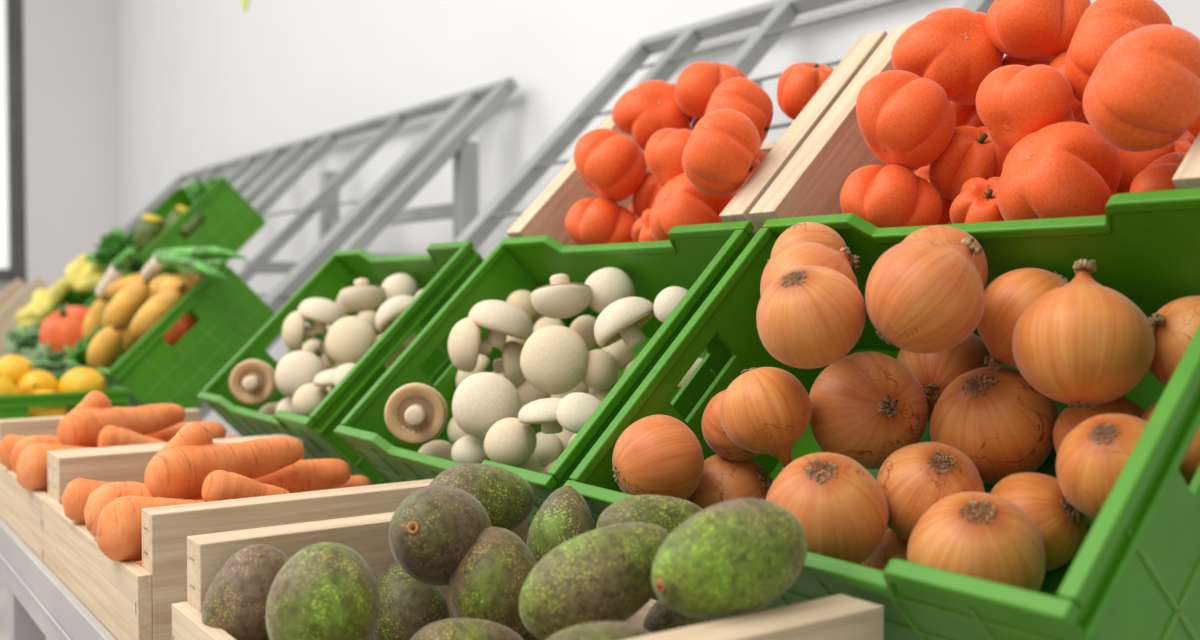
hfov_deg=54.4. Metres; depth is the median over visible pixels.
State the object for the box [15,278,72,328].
banana bunch
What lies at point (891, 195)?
tomato
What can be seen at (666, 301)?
mushroom
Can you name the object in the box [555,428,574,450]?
mushroom
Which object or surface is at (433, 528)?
avocado
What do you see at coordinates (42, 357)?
lettuce
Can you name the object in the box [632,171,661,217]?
tomato
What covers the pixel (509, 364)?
mushroom
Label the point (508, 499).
avocado
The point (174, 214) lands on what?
zucchini
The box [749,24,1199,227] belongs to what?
wooden crate
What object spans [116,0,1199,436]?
wall
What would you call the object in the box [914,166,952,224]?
tomato
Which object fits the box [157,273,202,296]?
butternut squash
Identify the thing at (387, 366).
mushroom
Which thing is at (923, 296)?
onion
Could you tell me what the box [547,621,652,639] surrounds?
avocado
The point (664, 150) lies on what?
tomato
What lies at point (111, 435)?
carrot
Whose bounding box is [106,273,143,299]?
butternut squash
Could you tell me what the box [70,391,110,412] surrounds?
carrot
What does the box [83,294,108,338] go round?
butternut squash
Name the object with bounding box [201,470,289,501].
carrot
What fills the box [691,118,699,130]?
tomato
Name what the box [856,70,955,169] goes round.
tomato
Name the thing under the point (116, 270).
leeks
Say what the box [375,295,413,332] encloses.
mushroom
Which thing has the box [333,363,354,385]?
mushroom
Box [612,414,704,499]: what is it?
onion
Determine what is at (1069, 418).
onion
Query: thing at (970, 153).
tomato
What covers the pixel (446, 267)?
crate
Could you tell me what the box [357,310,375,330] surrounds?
mushroom
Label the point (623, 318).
mushroom
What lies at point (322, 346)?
mushroom
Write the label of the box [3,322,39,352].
lettuce
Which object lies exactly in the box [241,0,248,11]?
sign
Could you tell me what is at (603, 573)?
avocado
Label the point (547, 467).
mushroom
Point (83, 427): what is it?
carrot
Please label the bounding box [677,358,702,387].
mushroom
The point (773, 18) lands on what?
display rack
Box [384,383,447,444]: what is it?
mushroom
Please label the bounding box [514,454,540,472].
mushroom
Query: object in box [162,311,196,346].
pumpkin
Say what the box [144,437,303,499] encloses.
carrot
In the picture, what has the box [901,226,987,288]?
onion
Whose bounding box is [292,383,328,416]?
mushroom
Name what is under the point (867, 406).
onion
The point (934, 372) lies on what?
onion
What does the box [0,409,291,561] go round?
wooden crate
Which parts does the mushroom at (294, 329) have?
stem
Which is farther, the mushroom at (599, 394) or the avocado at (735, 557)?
the mushroom at (599, 394)
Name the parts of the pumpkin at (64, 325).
stem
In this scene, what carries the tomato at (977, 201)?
in the wooden crate at (811, 183)
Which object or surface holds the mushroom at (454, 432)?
in the crate at (694, 258)
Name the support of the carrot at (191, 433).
on the carrot at (180, 472)
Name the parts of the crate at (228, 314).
grip rail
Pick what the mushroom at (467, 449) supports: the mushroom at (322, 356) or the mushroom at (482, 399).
the mushroom at (482, 399)
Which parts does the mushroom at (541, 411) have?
stem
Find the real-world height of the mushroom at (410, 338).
0.031 m
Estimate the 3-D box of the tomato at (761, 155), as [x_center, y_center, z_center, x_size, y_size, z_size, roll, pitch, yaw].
[0.165,-0.149,1.235,0.060,0.059,0.060,0,1,-13]
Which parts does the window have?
pane, sill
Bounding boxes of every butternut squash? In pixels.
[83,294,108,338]
[87,323,122,369]
[102,279,152,330]
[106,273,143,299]
[120,324,138,355]
[130,283,186,339]
[147,273,177,300]
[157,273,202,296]
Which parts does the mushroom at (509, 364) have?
stem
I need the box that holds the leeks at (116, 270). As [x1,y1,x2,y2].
[95,246,139,297]
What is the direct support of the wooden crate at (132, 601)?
on the shelf
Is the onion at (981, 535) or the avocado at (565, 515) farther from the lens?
the avocado at (565, 515)
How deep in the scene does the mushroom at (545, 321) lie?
1.21 m
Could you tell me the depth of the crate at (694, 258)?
1.10 m
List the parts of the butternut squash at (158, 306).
stem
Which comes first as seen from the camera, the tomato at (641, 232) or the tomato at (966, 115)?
the tomato at (966, 115)
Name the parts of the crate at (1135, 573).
grip rail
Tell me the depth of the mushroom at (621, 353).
1.08 m
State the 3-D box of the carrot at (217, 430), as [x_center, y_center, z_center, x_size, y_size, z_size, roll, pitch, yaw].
[-0.509,0.141,1.384,0.128,0.038,0.034,-1,2,-21]
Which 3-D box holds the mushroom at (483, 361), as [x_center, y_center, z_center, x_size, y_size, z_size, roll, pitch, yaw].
[-0.132,0.058,1.218,0.038,0.045,0.046,-1,2,-24]
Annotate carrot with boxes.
[0,434,24,467]
[10,435,60,473]
[16,443,89,491]
[57,404,185,447]
[61,478,110,521]
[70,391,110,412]
[84,481,202,536]
[97,495,204,561]
[98,425,165,446]
[144,421,226,441]
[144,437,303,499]
[154,422,212,455]
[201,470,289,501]
[253,458,351,492]
[315,475,371,490]
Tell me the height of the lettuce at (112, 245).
0.103 m
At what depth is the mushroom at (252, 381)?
1.47 m
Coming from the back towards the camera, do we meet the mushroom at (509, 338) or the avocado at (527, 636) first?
the mushroom at (509, 338)
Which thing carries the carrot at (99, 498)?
in the wooden crate at (132, 601)
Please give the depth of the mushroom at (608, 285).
1.10 m
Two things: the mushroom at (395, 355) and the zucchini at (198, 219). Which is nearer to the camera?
the mushroom at (395, 355)
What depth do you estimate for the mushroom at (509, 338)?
1.20 m
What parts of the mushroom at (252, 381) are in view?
stem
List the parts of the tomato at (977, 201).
stem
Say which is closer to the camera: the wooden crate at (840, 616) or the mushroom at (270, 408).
the wooden crate at (840, 616)
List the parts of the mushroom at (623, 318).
stem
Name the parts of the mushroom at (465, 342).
stem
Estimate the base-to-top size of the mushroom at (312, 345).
0.045 m
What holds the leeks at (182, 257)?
on the butternut squash at (126, 304)
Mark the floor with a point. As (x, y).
(4, 616)
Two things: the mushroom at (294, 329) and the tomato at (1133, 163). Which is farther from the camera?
the mushroom at (294, 329)
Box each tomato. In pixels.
[565,197,636,244]
[574,128,646,201]
[612,80,693,150]
[627,203,638,219]
[631,209,654,241]
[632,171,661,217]
[645,128,691,186]
[649,173,731,240]
[674,62,747,118]
[682,108,760,194]
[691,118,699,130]
[704,77,772,145]
[732,152,767,194]
[733,167,756,196]
[777,62,833,119]
[840,164,941,227]
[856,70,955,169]
[891,7,1003,104]
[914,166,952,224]
[929,126,1008,200]
[950,101,985,127]
[950,177,1004,223]
[976,64,1074,151]
[985,0,1090,60]
[997,121,1121,220]
[1002,55,1050,66]
[1049,51,1084,120]
[1064,0,1172,103]
[1075,117,1089,124]
[1082,24,1199,151]
[1117,130,1194,192]
[1129,152,1186,192]
[1187,114,1199,138]
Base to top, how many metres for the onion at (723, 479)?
0.066 m
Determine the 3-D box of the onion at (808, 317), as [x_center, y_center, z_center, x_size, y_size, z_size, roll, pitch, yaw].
[0.133,-0.002,0.742,0.066,0.066,0.068,-1,2,-32]
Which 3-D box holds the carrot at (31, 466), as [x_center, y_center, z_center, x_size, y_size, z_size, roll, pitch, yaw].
[-0.528,0.156,1.251,0.185,0.060,0.052,-1,2,-44]
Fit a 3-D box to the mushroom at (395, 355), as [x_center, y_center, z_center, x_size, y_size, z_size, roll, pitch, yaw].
[-0.267,0.036,1.444,0.037,0.037,0.033,0,1,8]
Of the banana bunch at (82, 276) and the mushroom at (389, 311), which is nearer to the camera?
the mushroom at (389, 311)
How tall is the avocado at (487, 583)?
0.070 m
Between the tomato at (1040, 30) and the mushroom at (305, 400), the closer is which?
the tomato at (1040, 30)
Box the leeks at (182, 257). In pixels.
[141,246,246,280]
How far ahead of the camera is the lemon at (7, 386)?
1.83 m
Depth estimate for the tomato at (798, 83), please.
1.11 m
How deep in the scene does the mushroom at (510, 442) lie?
0.99 m
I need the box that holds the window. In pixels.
[0,0,29,288]
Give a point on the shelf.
(40, 606)
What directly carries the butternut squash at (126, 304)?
on the butternut squash at (129, 341)
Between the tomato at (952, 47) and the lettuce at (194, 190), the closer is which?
the tomato at (952, 47)
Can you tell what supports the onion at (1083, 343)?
on the onion at (1091, 458)
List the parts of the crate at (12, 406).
grip rail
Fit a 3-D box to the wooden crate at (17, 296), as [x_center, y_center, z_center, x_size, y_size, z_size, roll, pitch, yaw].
[-1.830,0.009,3.663,0.283,0.283,0.387,-1,2,-35]
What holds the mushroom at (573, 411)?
in the crate at (694, 258)
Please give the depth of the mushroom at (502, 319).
1.12 m
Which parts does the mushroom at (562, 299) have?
stem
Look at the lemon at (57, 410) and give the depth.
1.83 m
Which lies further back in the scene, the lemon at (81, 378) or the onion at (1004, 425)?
the lemon at (81, 378)
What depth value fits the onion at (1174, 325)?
0.67 m
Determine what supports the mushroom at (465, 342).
in the crate at (694, 258)
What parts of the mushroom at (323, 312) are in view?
stem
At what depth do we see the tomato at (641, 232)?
1.15 m
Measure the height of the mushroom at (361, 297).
0.043 m
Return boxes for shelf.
[0,518,115,639]
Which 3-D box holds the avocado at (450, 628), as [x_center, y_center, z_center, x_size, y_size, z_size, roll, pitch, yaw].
[-0.076,0.195,0.660,0.074,0.051,0.051,0,1,-11]
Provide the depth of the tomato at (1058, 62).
0.86 m
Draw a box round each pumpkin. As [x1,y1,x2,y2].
[39,306,88,353]
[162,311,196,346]
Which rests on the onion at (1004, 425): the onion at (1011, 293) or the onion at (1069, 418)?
the onion at (1011, 293)
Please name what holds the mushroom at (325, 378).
in the crate at (446, 267)
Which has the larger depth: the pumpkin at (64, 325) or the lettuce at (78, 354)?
the pumpkin at (64, 325)
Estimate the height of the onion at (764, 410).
0.072 m
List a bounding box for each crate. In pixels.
[0,277,68,357]
[0,376,130,418]
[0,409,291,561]
[11,268,132,375]
[42,437,432,639]
[62,259,275,408]
[128,176,266,273]
[172,512,883,639]
[197,241,483,484]
[333,221,754,599]
[506,31,887,245]
[563,188,1199,639]
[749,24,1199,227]
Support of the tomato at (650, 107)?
in the wooden crate at (547, 213)
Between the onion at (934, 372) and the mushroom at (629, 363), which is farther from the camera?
the mushroom at (629, 363)
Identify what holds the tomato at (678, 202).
in the wooden crate at (547, 213)
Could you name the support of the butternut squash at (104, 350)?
in the crate at (228, 314)
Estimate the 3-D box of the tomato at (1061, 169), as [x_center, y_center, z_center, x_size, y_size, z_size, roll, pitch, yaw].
[0.306,-0.092,0.785,0.076,0.081,0.074,-1,2,-35]
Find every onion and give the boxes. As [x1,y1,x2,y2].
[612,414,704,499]
[687,454,772,509]
[701,390,757,460]
[719,367,811,469]
[756,266,865,368]
[760,242,857,295]
[766,452,888,564]
[767,222,860,268]
[809,351,927,468]
[862,528,907,570]
[865,237,984,353]
[877,442,984,541]
[897,333,989,422]
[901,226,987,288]
[907,491,1045,592]
[930,367,1057,484]
[977,268,1068,370]
[990,472,1086,571]
[1012,258,1154,409]
[1053,396,1144,452]
[1056,413,1178,518]
[1141,401,1199,484]
[1148,295,1199,385]
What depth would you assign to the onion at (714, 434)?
0.82 m
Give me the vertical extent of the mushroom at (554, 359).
0.063 m
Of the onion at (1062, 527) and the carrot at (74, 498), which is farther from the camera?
the carrot at (74, 498)
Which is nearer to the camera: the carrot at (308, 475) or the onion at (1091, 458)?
the onion at (1091, 458)
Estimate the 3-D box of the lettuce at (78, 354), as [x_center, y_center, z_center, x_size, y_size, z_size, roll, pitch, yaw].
[-0.952,0.063,2.176,0.072,0.059,0.073,0,1,17]
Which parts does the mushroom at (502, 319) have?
stem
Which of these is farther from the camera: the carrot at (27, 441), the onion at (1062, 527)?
the carrot at (27, 441)
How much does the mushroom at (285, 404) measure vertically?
0.030 m
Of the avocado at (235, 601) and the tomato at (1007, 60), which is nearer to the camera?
the avocado at (235, 601)
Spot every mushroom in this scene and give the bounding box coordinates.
[229,359,276,404]
[259,403,277,414]
[275,351,325,397]
[276,398,295,413]
[282,311,315,350]
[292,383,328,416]
[298,298,346,333]
[302,339,320,356]
[314,368,336,390]
[318,353,333,369]
[319,330,336,364]
[326,316,376,364]
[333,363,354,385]
[336,295,353,312]
[339,278,384,311]
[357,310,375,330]
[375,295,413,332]
[376,334,399,363]
[381,273,418,302]
[384,362,393,368]
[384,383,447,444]
[400,332,413,349]
[418,440,452,460]
[447,417,467,444]
[448,318,491,371]
[451,435,487,463]
[452,372,520,438]
[456,354,489,386]
[468,300,532,348]
[484,418,536,465]
[493,341,525,387]
[500,335,526,350]
[506,290,537,317]
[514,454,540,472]
[516,379,550,407]
[518,398,562,433]
[520,325,588,394]
[530,313,544,323]
[531,274,590,318]
[533,317,564,332]
[533,432,562,466]
[542,459,556,474]
[551,382,588,397]
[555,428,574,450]
[556,392,600,433]
[570,315,597,348]
[582,349,618,389]
[585,267,634,313]
[587,388,610,401]
[594,297,654,348]
[601,339,633,369]
[623,359,634,373]
[654,286,687,322]
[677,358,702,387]
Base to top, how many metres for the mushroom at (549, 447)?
0.030 m
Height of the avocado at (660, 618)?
0.048 m
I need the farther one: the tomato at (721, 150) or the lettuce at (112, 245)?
the lettuce at (112, 245)
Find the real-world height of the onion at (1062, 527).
0.059 m
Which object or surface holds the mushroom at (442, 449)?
in the crate at (694, 258)
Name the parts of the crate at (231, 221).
grip rail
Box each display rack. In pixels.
[122,77,518,420]
[454,0,994,259]
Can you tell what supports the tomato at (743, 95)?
on the tomato at (753, 170)
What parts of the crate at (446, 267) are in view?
grip rail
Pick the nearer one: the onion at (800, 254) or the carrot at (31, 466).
the onion at (800, 254)
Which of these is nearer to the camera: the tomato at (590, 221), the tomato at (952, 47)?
the tomato at (952, 47)
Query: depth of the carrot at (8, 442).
1.32 m
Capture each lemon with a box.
[0,355,33,386]
[0,374,18,394]
[17,370,57,393]
[29,390,70,417]
[57,367,106,407]
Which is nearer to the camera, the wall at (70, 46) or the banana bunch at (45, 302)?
the banana bunch at (45, 302)
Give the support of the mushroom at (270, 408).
in the crate at (446, 267)
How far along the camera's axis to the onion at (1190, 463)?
0.65 m
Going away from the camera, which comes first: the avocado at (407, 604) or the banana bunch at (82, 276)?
the avocado at (407, 604)
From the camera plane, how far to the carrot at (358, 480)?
1.12 m
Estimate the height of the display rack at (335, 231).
1.595 m
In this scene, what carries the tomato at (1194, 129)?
in the wooden crate at (811, 183)
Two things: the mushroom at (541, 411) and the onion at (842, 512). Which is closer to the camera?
the onion at (842, 512)
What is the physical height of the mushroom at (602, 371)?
0.037 m
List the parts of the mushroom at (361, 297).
stem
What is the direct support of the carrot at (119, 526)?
in the wooden crate at (132, 601)
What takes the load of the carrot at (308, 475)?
on the carrot
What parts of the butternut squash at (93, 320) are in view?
stem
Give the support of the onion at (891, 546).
in the crate at (1135, 573)
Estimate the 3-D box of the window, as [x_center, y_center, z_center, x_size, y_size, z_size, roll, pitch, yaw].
[-3.786,-1.091,4.435,2.900,1.940,0.170,-1,2,-35]
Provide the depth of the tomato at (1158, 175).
0.72 m
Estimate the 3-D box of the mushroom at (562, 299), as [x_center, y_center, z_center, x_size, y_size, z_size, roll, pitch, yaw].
[-0.037,-0.022,1.101,0.056,0.043,0.058,1,2,21]
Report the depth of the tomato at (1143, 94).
0.67 m
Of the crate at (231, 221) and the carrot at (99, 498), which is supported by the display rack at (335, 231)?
the crate at (231, 221)
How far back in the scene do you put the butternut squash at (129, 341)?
2.19 m
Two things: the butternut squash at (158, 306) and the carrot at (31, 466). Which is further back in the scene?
the butternut squash at (158, 306)
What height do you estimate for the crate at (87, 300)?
0.301 m
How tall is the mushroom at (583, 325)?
0.033 m
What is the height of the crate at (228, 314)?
0.301 m
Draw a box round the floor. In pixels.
[0,576,47,639]
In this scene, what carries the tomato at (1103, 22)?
on the tomato at (1133, 163)
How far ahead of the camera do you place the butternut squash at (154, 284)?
2.33 m
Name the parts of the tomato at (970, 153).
stem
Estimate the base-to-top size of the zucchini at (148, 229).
0.096 m
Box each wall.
[23,0,118,286]
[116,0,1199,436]
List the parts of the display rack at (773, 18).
cross rod, cross rod, cross rod, cross rod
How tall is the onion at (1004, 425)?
0.076 m
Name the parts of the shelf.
leg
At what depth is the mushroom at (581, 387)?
1.10 m
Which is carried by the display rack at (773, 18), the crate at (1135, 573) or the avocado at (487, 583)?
the crate at (1135, 573)
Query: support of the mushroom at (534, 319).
in the crate at (694, 258)
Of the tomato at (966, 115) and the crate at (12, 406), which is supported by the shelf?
the crate at (12, 406)
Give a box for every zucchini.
[133,214,163,252]
[160,205,187,237]
[180,212,205,237]
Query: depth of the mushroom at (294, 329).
1.50 m
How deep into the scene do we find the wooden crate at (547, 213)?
1.05 m
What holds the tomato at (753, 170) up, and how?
on the tomato
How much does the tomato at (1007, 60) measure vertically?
0.058 m
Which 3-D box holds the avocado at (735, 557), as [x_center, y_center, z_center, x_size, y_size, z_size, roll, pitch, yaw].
[0.067,0.122,0.601,0.093,0.058,0.058,-1,2,-26]
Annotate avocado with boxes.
[202,544,288,639]
[265,542,379,639]
[373,562,449,639]
[389,485,491,585]
[410,618,523,639]
[428,463,534,530]
[448,526,536,635]
[519,522,669,639]
[521,631,539,639]
[527,485,595,562]
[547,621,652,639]
[596,495,701,533]
[643,599,719,633]
[651,498,806,619]
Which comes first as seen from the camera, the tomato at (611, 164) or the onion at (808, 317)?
the onion at (808, 317)
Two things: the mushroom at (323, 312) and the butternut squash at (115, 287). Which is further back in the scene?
the butternut squash at (115, 287)
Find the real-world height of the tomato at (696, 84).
0.060 m
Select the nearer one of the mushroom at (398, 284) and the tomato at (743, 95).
the tomato at (743, 95)
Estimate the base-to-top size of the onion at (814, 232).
0.062 m
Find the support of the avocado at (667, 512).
on the avocado at (660, 618)
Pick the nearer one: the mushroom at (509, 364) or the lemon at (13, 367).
the mushroom at (509, 364)
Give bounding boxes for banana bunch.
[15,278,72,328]
[65,254,108,295]
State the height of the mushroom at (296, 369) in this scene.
0.060 m
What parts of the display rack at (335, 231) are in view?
cross rod, cross rod, leg, leg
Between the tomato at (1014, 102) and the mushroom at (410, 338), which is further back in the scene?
the mushroom at (410, 338)
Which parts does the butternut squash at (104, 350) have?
stem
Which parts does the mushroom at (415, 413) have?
stem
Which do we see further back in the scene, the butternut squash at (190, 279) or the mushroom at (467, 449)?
the butternut squash at (190, 279)
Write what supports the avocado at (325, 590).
in the wooden crate at (840, 616)
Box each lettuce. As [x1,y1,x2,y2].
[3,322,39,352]
[21,342,71,373]
[63,338,90,367]
[84,226,138,267]
[186,176,210,202]
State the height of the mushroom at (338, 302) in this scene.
0.031 m
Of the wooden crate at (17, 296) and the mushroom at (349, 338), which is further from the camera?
the wooden crate at (17, 296)
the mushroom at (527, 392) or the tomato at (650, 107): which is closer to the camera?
the mushroom at (527, 392)
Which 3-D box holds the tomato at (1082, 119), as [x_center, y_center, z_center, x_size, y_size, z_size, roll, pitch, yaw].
[0.388,-0.141,0.917,0.060,0.059,0.060,0,1,-13]
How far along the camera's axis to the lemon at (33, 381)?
1.88 m
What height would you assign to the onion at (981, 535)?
0.071 m
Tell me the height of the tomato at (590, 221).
0.063 m
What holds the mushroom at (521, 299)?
on the mushroom at (509, 338)
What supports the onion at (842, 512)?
in the crate at (1135, 573)
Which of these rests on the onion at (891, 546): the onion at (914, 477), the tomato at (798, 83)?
the onion at (914, 477)
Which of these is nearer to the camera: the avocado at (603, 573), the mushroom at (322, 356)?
the avocado at (603, 573)
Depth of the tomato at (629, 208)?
1.26 m

